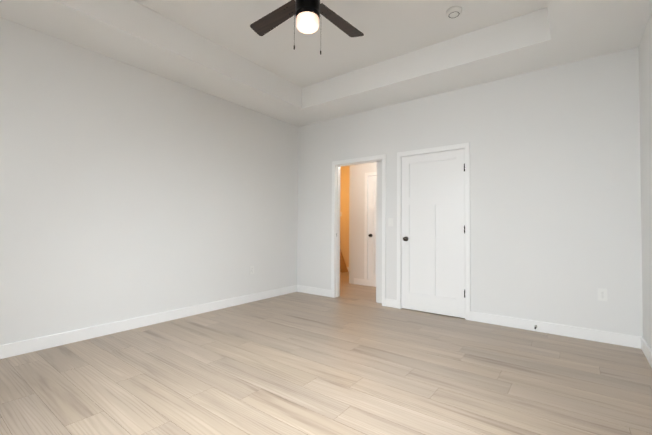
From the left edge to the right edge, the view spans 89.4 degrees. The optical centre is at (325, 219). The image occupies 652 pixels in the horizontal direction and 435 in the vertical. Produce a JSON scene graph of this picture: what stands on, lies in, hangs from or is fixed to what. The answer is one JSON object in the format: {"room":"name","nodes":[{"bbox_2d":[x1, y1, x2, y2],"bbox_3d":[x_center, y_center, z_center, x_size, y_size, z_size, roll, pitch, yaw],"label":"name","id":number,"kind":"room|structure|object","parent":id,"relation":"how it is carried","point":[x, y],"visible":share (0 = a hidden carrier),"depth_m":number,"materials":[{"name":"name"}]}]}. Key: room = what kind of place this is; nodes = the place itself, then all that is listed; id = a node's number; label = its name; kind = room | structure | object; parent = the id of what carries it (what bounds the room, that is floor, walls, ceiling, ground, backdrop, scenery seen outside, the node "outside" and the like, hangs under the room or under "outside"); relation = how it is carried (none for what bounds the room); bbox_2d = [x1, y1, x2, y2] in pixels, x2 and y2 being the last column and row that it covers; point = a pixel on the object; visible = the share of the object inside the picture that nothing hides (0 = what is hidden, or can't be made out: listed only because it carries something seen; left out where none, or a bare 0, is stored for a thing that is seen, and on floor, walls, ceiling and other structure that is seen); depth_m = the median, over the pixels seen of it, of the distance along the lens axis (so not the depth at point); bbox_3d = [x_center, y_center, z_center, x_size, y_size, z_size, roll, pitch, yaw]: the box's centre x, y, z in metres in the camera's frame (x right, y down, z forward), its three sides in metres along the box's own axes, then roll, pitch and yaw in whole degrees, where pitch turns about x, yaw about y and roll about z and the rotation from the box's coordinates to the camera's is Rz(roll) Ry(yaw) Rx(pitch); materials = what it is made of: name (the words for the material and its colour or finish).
{"room":"empty bedroom","nodes":[
{"label":"empty bedroom","id":0,"kind":"room"},
{"bbox_2d":[0,17,297,344],"bbox_3d":[-1.940,-0.472,3.688,0.120,3.250,4.720,-1,-2,37],"label":"wall","id":1,"kind":"structure","parent":0,"point":[127,191],"depth_m":3.39,"materials":[{"name":"white paint"}]},
{"bbox_2d":[0,285,296,358],"bbox_3d":[-1.861,1.098,3.659,0.016,0.110,4.600,-1,-2,37],"label":"baseboard","id":2,"kind":"structure","parent":1,"relation":"attached to","point":[31,345],"depth_m":3.37,"materials":[{"name":"white paint"}]},
{"bbox_2d":[0,0,301,116],"bbox_3d":[-1.603,-1.856,3.548,0.610,0.485,3.380,-1,-2,37],"label":"ceiling","id":3,"kind":"structure","parent":0,"point":[134,33],"depth_m":3.22,"materials":[{"name":"white paint"}]},
{"bbox_2d":[0,272,651,434],"bbox_3d":[-0.044,1.197,3.928,6.034,0.050,7.460,-1,-2,37],"label":"floor","id":4,"kind":"structure","parent":0,"point":[353,359],"depth_m":2.35,"materials":[{"name":"brown wood"}]},
{"bbox_2d":[134,0,546,87],"bbox_3d":[-0.182,-2.023,2.483,2.944,0.180,3.380,-1,-2,37],"label":"ceiling","id":5,"kind":"structure","parent":0,"point":[389,29],"depth_m":3.30,"materials":[{"name":"white paint"}]},
{"bbox_2d":[250,0,363,54],"bbox_3d":[-0.134,-1.576,2.428,0.976,0.716,0.976,0,-1,-3],"label":"ceiling fan","id":6,"kind":"object","parent":5,"relation":"hanging from","point":[306,13],"visible":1,"depth_m":2.57,"materials":[{"name":"black metal"}]},
{"bbox_2d":[446,6,461,17],"bbox_3d":[1.174,-1.892,3.022,0.136,0.038,0.136,-1,-2,37],"label":"smoke detector","id":7,"kind":"object","parent":5,"relation":"attached to","point":[454,12],"visible":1,"depth_m":2.99,"materials":[{"name":"white plastic"}]},
{"bbox_2d":[340,249,347,272],"bbox_3d":[0.225,0.544,8.096,0.620,1.450,0.230,-1,-2,37],"label":"wall","id":8,"kind":"structure","parent":0,"point":[343,268],"depth_m":7.95,"materials":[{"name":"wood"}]},
{"bbox_2d":[340,165,349,266],"bbox_3d":[0.668,-0.355,8.032,1.660,3.250,0.120,-1,-2,37],"label":"wall","id":9,"kind":"structure","parent":0,"point":[344,203],"depth_m":8.10,"materials":[{"name":"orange paint"}]},
{"bbox_2d":[349,162,376,283],"bbox_3d":[0.962,-0.398,6.058,1.185,3.250,0.120,-1,-2,37],"label":"wall","id":10,"kind":"structure","parent":0,"point":[356,215],"depth_m":6.25,"materials":[{"name":"white paint"}]},
{"bbox_2d":[354,278,375,286],"bbox_3d":[1.003,1.169,5.898,1.178,0.110,0.016,-1,-2,37],"label":"baseboard","id":11,"kind":"structure","parent":10,"relation":"attached to","point":[361,282],"depth_m":6.12,"materials":[{"name":"white paint"}]},
{"bbox_2d":[364,172,376,285],"bbox_3d":[1.107,0.179,5.923,0.876,2.092,0.140,-1,-2,37],"label":"door frame","id":12,"kind":"structure","parent":10,"relation":"attached to","point":[366,231],"depth_m":6.11,"materials":[{"name":"white paint"}]},
{"bbox_2d":[368,176,376,280],"bbox_3d":[1.088,0.206,5.898,0.755,2.017,0.162,-1,-2,37],"label":"hall door","id":13,"kind":"structure","parent":10,"relation":"in","point":[372,227],"depth_m":6.06,"materials":[{"name":"white paint"}]},
{"bbox_2d":[376,161,381,302],"bbox_3d":[1.006,-0.421,5.043,0.120,3.250,0.750,-1,-2,37],"label":"door","id":14,"kind":"structure","parent":0,"point":[379,236],"depth_m":4.74,"materials":[{"name":"white paint"}]},
{"bbox_2d":[273,7,650,126],"bbox_3d":[1.029,-1.826,4.063,4.194,0.485,0.610,-1,-2,37],"label":"ceiling soffit","id":15,"kind":"structure","parent":0,"point":[523,44],"depth_m":3.51,"materials":[{"name":"white paint"}]},
{"bbox_2d":[297,47,642,336],"bbox_3d":[1.190,-0.435,4.359,4.314,3.250,0.120,-1,-2,37],"label":"wall","id":16,"kind":"structure","parent":0,"point":[555,205],"depth_m":3.51,"materials":[{"name":"white paint"}]},
{"bbox_2d":[297,285,330,296],"bbox_3d":[-0.202,1.147,5.279,0.717,0.110,0.016,-1,-2,37],"label":"baseboard","id":17,"kind":"structure","parent":16,"relation":"attached to","point":[315,291],"depth_m":5.25,"materials":[{"name":"white paint"}]},
{"bbox_2d":[331,154,385,305],"bbox_3d":[0.498,0.151,4.864,0.916,2.092,0.156,-1,-2,37],"label":"door frame","id":18,"kind":"structure","parent":16,"relation":"attached to","point":[335,261],"depth_m":5.05,"materials":[{"name":"white paint"}]},
{"bbox_2d":[388,218,392,226],"bbox_3d":[0.883,0.041,4.496,0.070,0.115,0.010,-1,-2,37],"label":"light switch","id":19,"kind":"object","parent":16,"relation":"attached to","point":[390,221],"visible":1,"depth_m":4.49,"materials":[{"name":"white plastic"}]},
{"bbox_2d":[385,298,396,307],"bbox_3d":[0.883,1.136,4.462,0.167,0.110,0.016,-1,-2,37],"label":"baseboard","id":20,"kind":"structure","parent":16,"relation":"attached to","point":[392,303],"depth_m":4.45,"materials":[{"name":"white paint"}]},
{"bbox_2d":[397,142,469,319],"bbox_3d":[1.362,0.142,4.204,0.926,2.092,0.140,-1,-2,37],"label":"door frame","id":21,"kind":"structure","parent":16,"relation":"attached to","point":[465,146],"depth_m":4.08,"materials":[{"name":"white paint"}]},
{"bbox_2d":[402,149,464,317],"bbox_3d":[1.349,0.169,4.175,0.818,2.017,0.162,-1,-2,37],"label":"closet door","id":22,"kind":"structure","parent":16,"relation":"in","point":[433,232],"depth_m":4.14,"materials":[{"name":"white paint"}]},
{"bbox_2d":[470,311,640,348],"bbox_3d":[2.275,1.121,3.413,1.468,0.110,0.016,-1,-2,37],"label":"baseboard","id":23,"kind":"structure","parent":16,"relation":"attached to","point":[628,340],"depth_m":3.33,"materials":[{"name":"white paint"}]},
{"bbox_2d":[598,288,606,300],"bbox_3d":[2.644,0.723,3.151,0.070,0.115,0.009,-1,-2,37],"label":"outlet","id":24,"kind":"object","parent":16,"relation":"attached to","point":[602,294],"visible":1,"depth_m":3.15,"materials":[{"name":"white plastic"}]},
{"bbox_2d":[546,0,651,38],"bbox_3d":[1.248,-1.885,1.401,0.640,0.485,3.380,-1,-2,37],"label":"ceiling","id":25,"kind":"structure","parent":0,"point":[566,17],"depth_m":2.57,"materials":[{"name":"white paint"}]},
{"bbox_2d":[639,10,651,349],"bbox_3d":[1.542,-0.506,1.141,0.120,3.250,4.840,-1,-2,37],"label":"wall","id":26,"kind":"structure","parent":0,"point":[645,71],"depth_m":2.77,"materials":[{"name":"white paint"}]},
{"bbox_2d":[641,336,651,366],"bbox_3d":[1.476,1.064,1.146,0.016,0.110,4.600,-1,-2,37],"label":"baseboard","id":27,"kind":"structure","parent":26,"relation":"attached to","point":[646,350],"depth_m":2.75,"materials":[{"name":"white paint"}]}
]}

